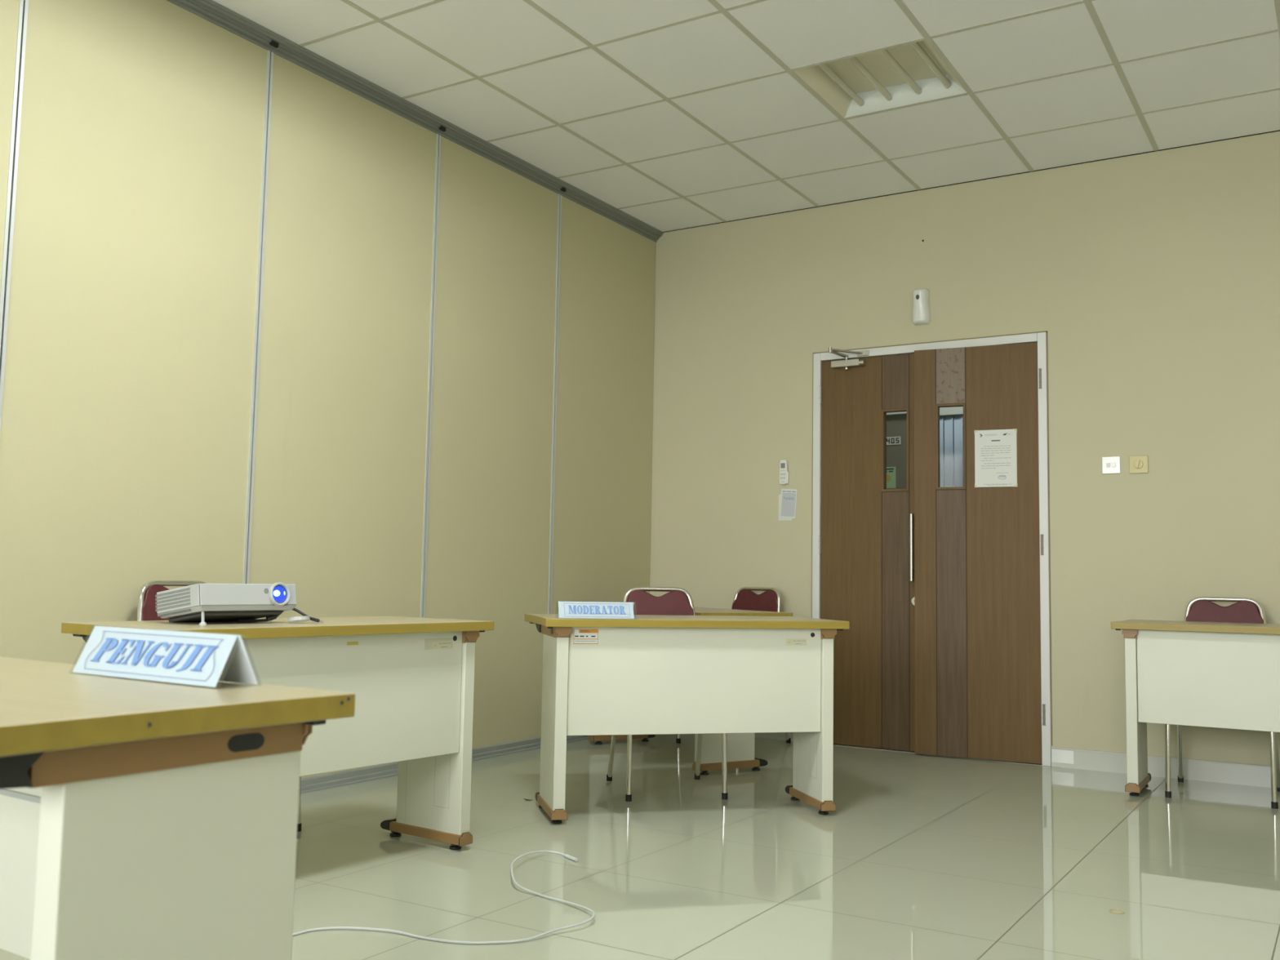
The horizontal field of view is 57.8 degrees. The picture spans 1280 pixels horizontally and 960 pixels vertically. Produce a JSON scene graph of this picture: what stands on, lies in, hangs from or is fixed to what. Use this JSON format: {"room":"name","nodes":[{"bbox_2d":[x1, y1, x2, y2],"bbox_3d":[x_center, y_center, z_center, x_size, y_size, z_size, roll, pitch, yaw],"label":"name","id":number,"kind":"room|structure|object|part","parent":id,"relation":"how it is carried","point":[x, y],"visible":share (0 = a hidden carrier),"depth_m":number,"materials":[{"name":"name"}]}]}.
{"room":"seminar room","nodes":[
{"label":"seminar room","id":0,"kind":"room"},
{"bbox_2d":[0,0,655,778],"bbox_3d":[-2.253,-0.498,3.541,0.150,3.297,8.600,-2,-6,32],"label":"wall","id":1,"kind":"structure","parent":0,"point":[125,435],"depth_m":4.74,"materials":[{"name":"paint"}]},
{"bbox_2d":[0,0,28,435],"bbox_3d":[-2.055,-0.359,3.716,0.014,2.947,0.028,-2,-6,32],"label":"trim","id":2,"kind":"structure","parent":1,"relation":"attached to","point":[24,4],"depth_m":3.76,"materials":[{"name":"silver metal"}]},
{"bbox_2d":[242,49,273,583],"bbox_3d":[-1.525,-0.277,4.567,0.014,2.947,0.028,-2,-6,32],"label":"trim","id":3,"kind":"structure","parent":1,"relation":"attached to","point":[270,55],"depth_m":4.59,"materials":[{"name":"silver metal"}]},
{"bbox_2d":[166,0,663,242],"bbox_3d":[-2.151,-1.866,3.608,0.072,0.058,8.600,-2,-6,32],"label":"ceiling track","id":4,"kind":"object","parent":1,"relation":"attached to","point":[211,11],"depth_m":5.25,"materials":[{"name":"silver metal"}]},
{"bbox_2d":[269,40,566,191],"bbox_3d":[-2.017,-1.841,3.817,0.029,0.016,6.064,-2,-6,32],"label":"trim","id":5,"kind":"structure","parent":1,"relation":"attached to","point":[273,43],"depth_m":5.51,"materials":[{"name":"black"}]},
{"bbox_2d":[420,133,440,617],"bbox_3d":[-0.993,-0.195,5.421,0.014,2.947,0.028,-2,-6,32],"label":"trim","id":6,"kind":"structure","parent":1,"relation":"attached to","point":[438,137],"depth_m":5.44,"materials":[{"name":"silver metal"}]},
{"bbox_2d":[301,735,588,794],"bbox_3d":[-2.218,1.114,3.364,0.042,0.056,8.600,-2,-6,32],"label":"baseboard","id":7,"kind":"structure","parent":1,"relation":"attached to","point":[308,784],"depth_m":5.09,"materials":[{"name":"silver metal"}]},
{"bbox_2d":[547,194,561,613],"bbox_3d":[-0.471,-0.115,6.259,0.014,2.947,0.028,-2,-6,32],"label":"trim","id":8,"kind":"structure","parent":1,"relation":"attached to","point":[559,208],"depth_m":6.28,"materials":[{"name":"silver metal"}]},
{"bbox_2d":[0,733,1279,959],"bbox_3d":[0.371,1.109,1.704,6.450,0.120,8.720,-2,-6,32],"label":"floor","id":9,"kind":"structure","parent":0,"point":[918,856],"depth_m":3.65,"materials":[{"name":"tile"}]},
{"bbox_2d":[0,657,355,959],"bbox_3d":[-1.006,0.639,1.558,1.189,0.742,0.525,-2,-6,34],"label":"office desk","id":10,"kind":"object","parent":9,"relation":"on","point":[140,820],"visible":0.99,"depth_m":1.32,"materials":[{"name":"white metal"}]},
{"bbox_3d":[-0.892,0.513,1.734,0.996,0.396,0.016,-2,-6,34],"label":"modesty panel","id":11,"kind":"part","parent":10,"relation":"part of","materials":[{"name":"beige metal"}]},
{"bbox_2d":[72,626,257,687],"bbox_3d":[-0.665,0.243,1.613,0.345,0.069,0.067,-2,-6,33],"label":"name plate","id":12,"kind":"object","parent":10,"relation":"on","point":[188,658],"visible":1,"depth_m":1.58,"materials":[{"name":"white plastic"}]},
{"bbox_3d":[-0.537,0.636,1.319,0.045,0.624,0.308,-2,-6,34],"label":"leg panel","id":13,"kind":"part","parent":10,"relation":"part of","materials":[{"name":"beige metal"}]},
{"bbox_2d":[136,580,301,831],"bbox_3d":[-1.484,0.780,4.005,0.494,0.856,0.425,-2,-6,32],"label":"banquet chair","id":14,"kind":"object","parent":9,"relation":"on","point":[146,606],"visible":0.12,"depth_m":4.03,"materials":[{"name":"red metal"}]},
{"bbox_3d":[-1.637,0.502,4.127,0.089,0.264,0.332,-2,-6,32],"label":"backrest","id":15,"kind":"part","parent":14,"relation":"part of","materials":[{"name":"red fabric"}]},
{"bbox_2d":[61,615,494,849],"bbox_3d":[-1.056,0.793,3.521,0.525,0.765,1.188,-3,-6,37],"label":"office desk","id":16,"kind":"object","parent":9,"relation":"on","point":[411,679],"depth_m":3.58,"materials":[{"name":"white laminate"}]},
{"bbox_2d":[155,582,296,625],"bbox_3d":[-1.212,0.358,3.401,0.247,0.121,0.328,-3,-6,36],"label":"projector","id":17,"kind":"object","parent":16,"relation":"on","point":[202,603],"visible":1,"depth_m":3.31,"materials":[{"name":"white plastic"}]},
{"bbox_2d":[155,587,191,617],"bbox_3d":[-1.321,0.347,3.286,0.177,0.087,0.012,-3,-6,36],"label":"vent","id":18,"kind":"object","parent":17,"relation":"attached to","point":[175,602],"depth_m":3.28,"materials":[{"name":"grey plastic"}]},
{"bbox_3d":[-1.216,0.383,3.225,0.020,0.042,0.020,-3,-6,36],"label":"leg","id":19,"kind":"part","parent":17,"relation":"part of","materials":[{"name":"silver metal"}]},
{"bbox_3d":[-1.065,0.337,3.418,0.008,0.050,0.050,-3,-6,36],"label":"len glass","id":20,"kind":"part","parent":17,"relation":"part of","materials":[{"name":"blue glass"}]},
{"bbox_2d":[238,608,323,622],"bbox_3d":[-1.072,0.402,3.464,0.244,0.046,0.031,3,-5,-21],"label":"cable","id":21,"kind":"object","parent":17,"relation":"hanging from","point":[271,617],"visible":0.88,"depth_m":3.44,"materials":[{"name":"black plastic"}]},
{"bbox_3d":[-1.016,0.414,3.448,0.065,0.022,0.064,-3,-6,36],"label":"lens cap","id":22,"kind":"part","parent":16,"relation":"part of","materials":[{"name":"white plastic"}]},
{"bbox_3d":[-0.890,0.655,3.411,0.016,0.396,0.996,-3,-6,36],"label":"modesty panel","id":23,"kind":"part","parent":16,"relation":"part of","materials":[{"name":"beige metal"}]},
{"bbox_3d":[-0.704,1.176,3.874,0.338,0.032,0.053,-3,-6,36],"label":"foot rail","id":24,"kind":"part","parent":16,"relation":"part of","materials":[{"name":"brown plastic"}]},
{"bbox_3d":[-0.688,0.852,3.894,0.308,0.624,0.045,-3,-6,36],"label":"leg panel","id":25,"kind":"part","parent":16,"relation":"part of","materials":[{"name":"beige metal"}]},
{"bbox_2d":[293,850,595,944],"bbox_3d":[-0.465,1.131,3.033,0.602,0.029,1.359,-3,-6,37],"label":"cable","id":26,"kind":"object","parent":9,"relation":"on","point":[566,855],"visible":0.91,"depth_m":2.91,"materials":[{"name":"white plastic"}]},
{"bbox_2d":[606,586,728,801],"bbox_3d":[0.113,0.890,4.967,0.425,0.856,0.494,2,-5,-11],"label":"banquet chair","id":27,"kind":"object","parent":9,"relation":"on","point":[677,602],"visible":0.28,"depth_m":5.17,"materials":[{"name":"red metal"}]},
{"bbox_3d":[-0.100,1.090,5.036,0.024,0.445,0.242,2,-5,-15],"label":"leg","id":28,"kind":"part","parent":27,"relation":"part of","materials":[{"name":"silver metal"}]},
{"bbox_3d":[0.083,0.622,5.172,0.332,0.264,0.089,2,-5,-11],"label":"backrest","id":29,"kind":"part","parent":27,"relation":"part of","materials":[{"name":"red fabric"}]},
{"bbox_3d":[0.272,1.103,5.107,0.024,0.445,0.242,2,-5,-6],"label":"leg","id":30,"kind":"part","parent":27,"relation":"part of","materials":[{"name":"silver metal"}]},
{"bbox_2d":[524,613,849,823],"bbox_3d":[0.165,0.914,4.560,1.188,0.742,0.525,2,-5,-14],"label":"office desk","id":31,"kind":"object","parent":9,"relation":"on","point":[643,674],"visible":1,"depth_m":4.37,"materials":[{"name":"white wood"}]},
{"bbox_3d":[-0.333,1.223,4.348,0.053,0.032,0.338,2,-5,-14],"label":"foot rail","id":32,"kind":"part","parent":31,"relation":"part of","materials":[{"name":"brown plastic"}]},
{"bbox_3d":[-0.325,0.898,4.364,0.045,0.624,0.308,2,-5,-14],"label":"leg panel","id":33,"kind":"part","parent":31,"relation":"part of","materials":[{"name":"beige metal"}]},
{"bbox_2d":[574,630,595,641],"bbox_3d":[-0.201,0.575,4.275,0.081,0.040,0.001,2,-5,-14],"label":"print","id":34,"kind":"object","parent":31,"relation":"attached to","point":[580,630],"depth_m":4.27},
{"bbox_2d":[557,601,634,618],"bbox_3d":[-0.162,0.481,4.281,0.300,0.063,0.063,2,-5,-15],"label":"name plate","id":35,"kind":"object","parent":31,"relation":"on","point":[576,610],"visible":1,"depth_m":4.26,"materials":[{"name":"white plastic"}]},
{"bbox_3d":[0.216,0.757,4.375,0.996,0.396,0.016,2,-5,-14],"label":"modesty panel","id":36,"kind":"part","parent":31,"relation":"part of","materials":[{"name":"white laminate"}]},
{"bbox_3d":[0.679,1.263,4.599,0.053,0.032,0.338,2,-5,-14],"label":"foot rail","id":37,"kind":"part","parent":31,"relation":"part of","materials":[{"name":"brown plastic"}]},
{"bbox_3d":[0.688,0.938,4.615,0.045,0.624,0.308,2,-5,-14],"label":"leg panel","id":38,"kind":"part","parent":31,"relation":"part of","materials":[{"name":"white laminate"}]},
{"bbox_2d":[588,607,792,774],"bbox_3d":[0.203,1.029,5.905,0.525,0.742,1.188,4,-6,-30],"label":"office desk","id":39,"kind":"object","parent":9,"relation":"on","point":[740,746],"visible":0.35,"depth_m":5.40,"materials":[{"name":"white laminate"}]},
{"bbox_3d":[-0.114,1.392,6.299,0.338,0.032,0.053,4,-6,-30],"label":"foot rail","id":40,"kind":"part","parent":39,"relation":"part of","materials":[{"name":"brown plastic"}]},
{"bbox_3d":[0.401,1.000,5.418,0.308,0.624,0.045,4,-6,-30],"label":"leg panel","id":41,"kind":"part","parent":39,"relation":"part of","materials":[{"name":"beige metal"}]},
{"bbox_3d":[0.405,1.325,5.396,0.338,0.032,0.053,4,-6,-30],"label":"foot rail","id":42,"kind":"part","parent":39,"relation":"part of","materials":[{"name":"brown plastic"}]},
{"bbox_2d":[675,586,791,743],"bbox_3d":[0.524,1.020,6.407,0.425,0.856,0.494,-3,-6,42],"label":"banquet chair","id":43,"kind":"object","parent":9,"relation":"on","point":[744,598],"visible":0.25,"depth_m":6.56,"materials":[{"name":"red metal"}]},
{"bbox_3d":[0.652,0.750,6.568,0.332,0.264,0.089,-3,-6,42],"label":"backrest","id":44,"kind":"part","parent":43,"relation":"part of","materials":[{"name":"red fabric"}]},
{"bbox_3d":[0.744,1.217,6.356,0.242,0.445,0.024,6,-7,-43],"label":"leg","id":45,"kind":"part","parent":43,"relation":"part of","materials":[{"name":"silver metal"}]},
{"bbox_2d":[1108,908,1124,914],"bbox_3d":[1.316,1.191,3.197,0.040,0.002,0.044,-2,-6,32],"label":"rubber band","id":46,"kind":"object","parent":9,"relation":"on","point":[1112,908],"visible":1,"depth_m":3.20,"materials":[{"name":"yellow rubber"}]},
{"bbox_2d":[1111,619,1279,795],"bbox_3d":[2.681,0.990,4.918,1.188,0.742,0.525,-2,-6,31],"label":"office desk","id":47,"kind":"object","parent":9,"relation":"on","point":[1196,673],"visible":1,"depth_m":4.89,"materials":[{"name":"white laminate"}]},
{"bbox_3d":[2.195,1.008,5.122,0.045,0.624,0.308,-2,-6,31],"label":"leg panel","id":48,"kind":"part","parent":47,"relation":"part of","materials":[{"name":"beige metal"}]},
{"bbox_3d":[2.195,1.333,5.104,0.053,0.032,0.338,-2,-6,31],"label":"foot rail","id":49,"kind":"part","parent":47,"relation":"part of","materials":[{"name":"brown plastic"}]},
{"bbox_3d":[2.580,0.832,4.755,0.996,0.396,0.016,-2,-6,31],"label":"modesty panel","id":50,"kind":"part","parent":47,"relation":"part of","materials":[{"name":"beige metal"}]},
{"bbox_2d":[1164,596,1279,808],"bbox_3d":[2.562,0.946,5.095,0.425,0.856,0.494,-2,-6,31],"label":"banquet chair","id":51,"kind":"object","parent":9,"relation":"on","point":[1247,610],"visible":0.45,"depth_m":5.26,"materials":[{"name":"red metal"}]},
{"bbox_3d":[2.459,1.157,5.281,0.024,0.445,0.242,-1,-5,26],"label":"leg","id":52,"kind":"part","parent":51,"relation":"part of","materials":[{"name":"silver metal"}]},
{"bbox_3d":[2.662,0.677,5.277,0.332,0.264,0.089,-2,-6,31],"label":"backrest","id":53,"kind":"part","parent":51,"relation":"part of","materials":[{"name":"red fabric"}]},
{"bbox_3d":[2.785,1.147,5.087,0.024,0.445,0.242,-2,-6,35],"label":"leg","id":54,"kind":"part","parent":51,"relation":"part of","materials":[{"name":"silver metal"}]},
{"bbox_2d":[212,0,1279,232],"bbox_3d":[0.472,-2.107,1.997,6.400,0.252,8.600,-2,-6,32],"label":"ceiling","id":55,"kind":"structure","parent":0,"point":[673,115],"depth_m":5.01,"materials":[{"name":"tile"}]},
{"bbox_2d":[793,40,967,117],"bbox_3d":[1.046,-1.786,5.012,0.584,0.133,0.584,-2,-6,32],"label":"ceiling light","id":56,"kind":"object","parent":55,"relation":"attached to","point":[913,73],"visible":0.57,"depth_m":5.11,"materials":[{"name":"white metal"}]},
{"bbox_2d":[886,413,963,488],"bbox_3d":[2.531,0.087,7.667,4.800,3.000,0.120,-2,-6,32],"label":"wall","id":57,"kind":"structure","parent":0,"point":[896,424],"depth_m":8.07,"materials":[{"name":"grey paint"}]},
{"bbox_2d":[886,466,895,488],"bbox_3d":[1.722,-0.016,8.106,0.140,0.150,0.003,-2,-6,32],"label":"poster","id":58,"kind":"object","parent":57,"relation":"attached to","point":[891,471],"visible":0.51,"depth_m":8.09,"materials":[{"name":"green paper"}]},
{"bbox_2d":[886,474,890,482],"bbox_3d":[1.729,-0.011,8.100,0.054,0.054,0.001,-2,-6,32],"label":"picture","id":59,"kind":"object","parent":58,"relation":"attached to","point":[888,476],"depth_m":8.10,"materials":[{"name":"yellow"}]},
{"bbox_2d":[886,436,900,444],"bbox_3d":[1.769,-0.274,8.101,0.110,0.056,0.004,-2,-6,32],"label":"number sign","id":60,"kind":"object","parent":57,"relation":"attached to","point":[890,440],"visible":0.93,"depth_m":8.10,"materials":[{"name":"white plastic"}]},
{"bbox_2d":[886,411,906,415],"bbox_3d":[1.193,-0.485,8.464,1.720,0.094,0.034,-2,-6,32],"label":"trim","id":61,"kind":"structure","parent":57,"relation":"attached to","point":[901,412],"depth_m":8.08,"materials":[{"name":"white paint"}]},
{"bbox_2d":[939,406,963,487],"bbox_3d":[2.197,-0.215,7.810,0.600,0.615,0.040,-2,-6,32],"label":"vertical blind","id":62,"kind":"object","parent":57,"relation":"attached to","point":[953,456],"visible":0.17,"depth_m":7.86,"materials":[{"name":"white paint"}]},
{"bbox_2d":[649,131,1279,765],"bbox_3d":[2.732,-0.234,5.587,6.450,3.297,0.160,-2,-6,32],"label":"wall","id":63,"kind":"structure","parent":0,"point":[1152,279],"depth_m":5.85,"materials":[{"name":"paint"}]},
{"bbox_2d":[778,459,789,484],"bbox_3d":[0.826,-0.045,6.647,0.058,0.141,0.025,-2,-6,32],"label":"remote control","id":64,"kind":"object","parent":63,"relation":"attached to","point":[784,473],"visible":1,"depth_m":6.64,"materials":[{"name":"white plastic"}]},
{"bbox_2d":[777,494,791,520],"bbox_3d":[0.833,0.157,6.636,0.086,0.150,0.001,-2,-6,32],"label":"note","id":65,"kind":"object","parent":63,"relation":"attached to","point":[779,518],"visible":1,"depth_m":6.65,"materials":[{"name":"white paper"}]},
{"bbox_2d":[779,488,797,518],"bbox_3d":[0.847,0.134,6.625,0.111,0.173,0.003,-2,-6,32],"label":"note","id":66,"kind":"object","parent":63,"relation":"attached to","point":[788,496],"visible":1,"depth_m":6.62,"materials":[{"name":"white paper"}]},
{"bbox_2d":[818,353,915,751],"bbox_3d":[1.250,0.379,6.340,0.593,2.136,0.112,-2,-6,32],"label":"door","id":67,"kind":"structure","parent":63,"relation":"in","point":[866,539],"depth_m":6.36,"materials":[{"name":"brown wood"}]},
{"bbox_2d":[828,346,869,369],"bbox_3d":[1.138,-0.674,6.416,0.215,0.100,0.200,-2,-6,32],"label":"door closer","id":68,"kind":"object","parent":67,"relation":"attached to","point":[846,363],"depth_m":6.44,"materials":[{"name":"silver metal"}]},
{"bbox_3d":[1.099,-0.709,6.428,0.024,0.031,0.175,-3,-7,42],"label":"arm","id":69,"kind":"part","parent":68,"relation":"part of","materials":[{"name":"silver metal"}]},
{"bbox_3d":[1.403,-0.162,6.337,0.154,0.452,0.044,-2,-6,32],"label":"vision frame","id":70,"kind":"part","parent":67,"relation":"part of","materials":[{"name":"brown wood"}]},
{"bbox_3d":[1.446,0.359,6.168,0.023,0.357,0.023,-2,-6,32],"label":"pull handle","id":71,"kind":"part","parent":67,"relation":"part of","materials":[{"name":"silver metal"}]},
{"bbox_2d":[911,288,930,325],"bbox_3d":[1.517,-0.941,6.277,0.097,0.190,0.068,-2,-6,32],"label":"air freshener","id":72,"kind":"object","parent":63,"relation":"attached to","point":[921,315],"visible":1,"depth_m":6.25,"materials":[{"name":"white plastic"}]},
{"bbox_2d":[811,330,1052,766],"bbox_3d":[1.549,0.356,6.235,1.284,2.188,0.134,-2,-6,32],"label":"trim","id":73,"kind":"structure","parent":63,"relation":"attached to","point":[1041,337],"depth_m":5.95,"materials":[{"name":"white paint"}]},
{"bbox_2d":[833,743,1048,766],"bbox_3d":[1.541,1.456,6.155,1.260,0.022,0.180,-2,-6,32],"label":"trim","id":74,"kind":"structure","parent":63,"relation":"attached to","point":[837,744],"depth_m":6.18,"materials":[{"name":"beige"}]},
{"bbox_2d":[914,342,1045,764],"bbox_3d":[1.754,0.361,6.009,0.652,2.134,0.058,-1,-5,25],"label":"door","id":75,"kind":"structure","parent":63,"relation":"in","point":[978,694],"depth_m":6.00,"materials":[{"name":"brown wood"}]},
{"bbox_3d":[1.645,-0.175,6.118,0.154,0.454,0.044,-1,-5,25],"label":"vision frame","id":76,"kind":"part","parent":75,"relation":"part of","materials":[{"name":"brown wood"}]},
{"bbox_2d":[973,428,1017,487],"bbox_3d":[1.842,-0.113,5.999,0.214,0.300,0.002,-1,-5,25],"label":"notice","id":77,"kind":"object","parent":75,"relation":"attached to","point":[995,451],"visible":1,"depth_m":6.00,"materials":[{"name":"white paper"}]},
{"bbox_2d":[755,732,1271,787],"bbox_3d":[2.678,1.351,5.365,6.200,0.098,0.014,-2,-6,32],"label":"baseboard","id":78,"kind":"structure","parent":63,"relation":"attached to","point":[1242,774],"depth_m":5.46,"materials":[{"name":"white tile"}]},
{"bbox_2d":[1051,748,1073,764],"bbox_3d":[2.089,1.366,5.725,0.104,0.064,0.002,-2,-6,32],"label":"tape patch","id":79,"kind":"object","parent":63,"relation":"attached to","point":[1061,756],"visible":1,"depth_m":5.72,"materials":[{"name":"white plastic"}]},
{"bbox_2d":[1102,456,1120,474],"bbox_3d":[2.327,-0.074,5.720,0.086,0.086,0.015,-2,-6,32],"label":"light switch","id":80,"kind":"object","parent":63,"relation":"attached to","point":[1110,464],"visible":1,"depth_m":5.72,"materials":[{"name":"white plastic"}]},
{"bbox_2d":[1128,455,1148,473],"bbox_3d":[2.431,-0.076,5.649,0.086,0.086,0.026,-2,-6,32],"label":"dimmer switch","id":81,"kind":"object","parent":63,"relation":"attached to","point":[1137,464],"visible":1,"depth_m":5.65,"materials":[{"name":"beige plastic"}]}
]}

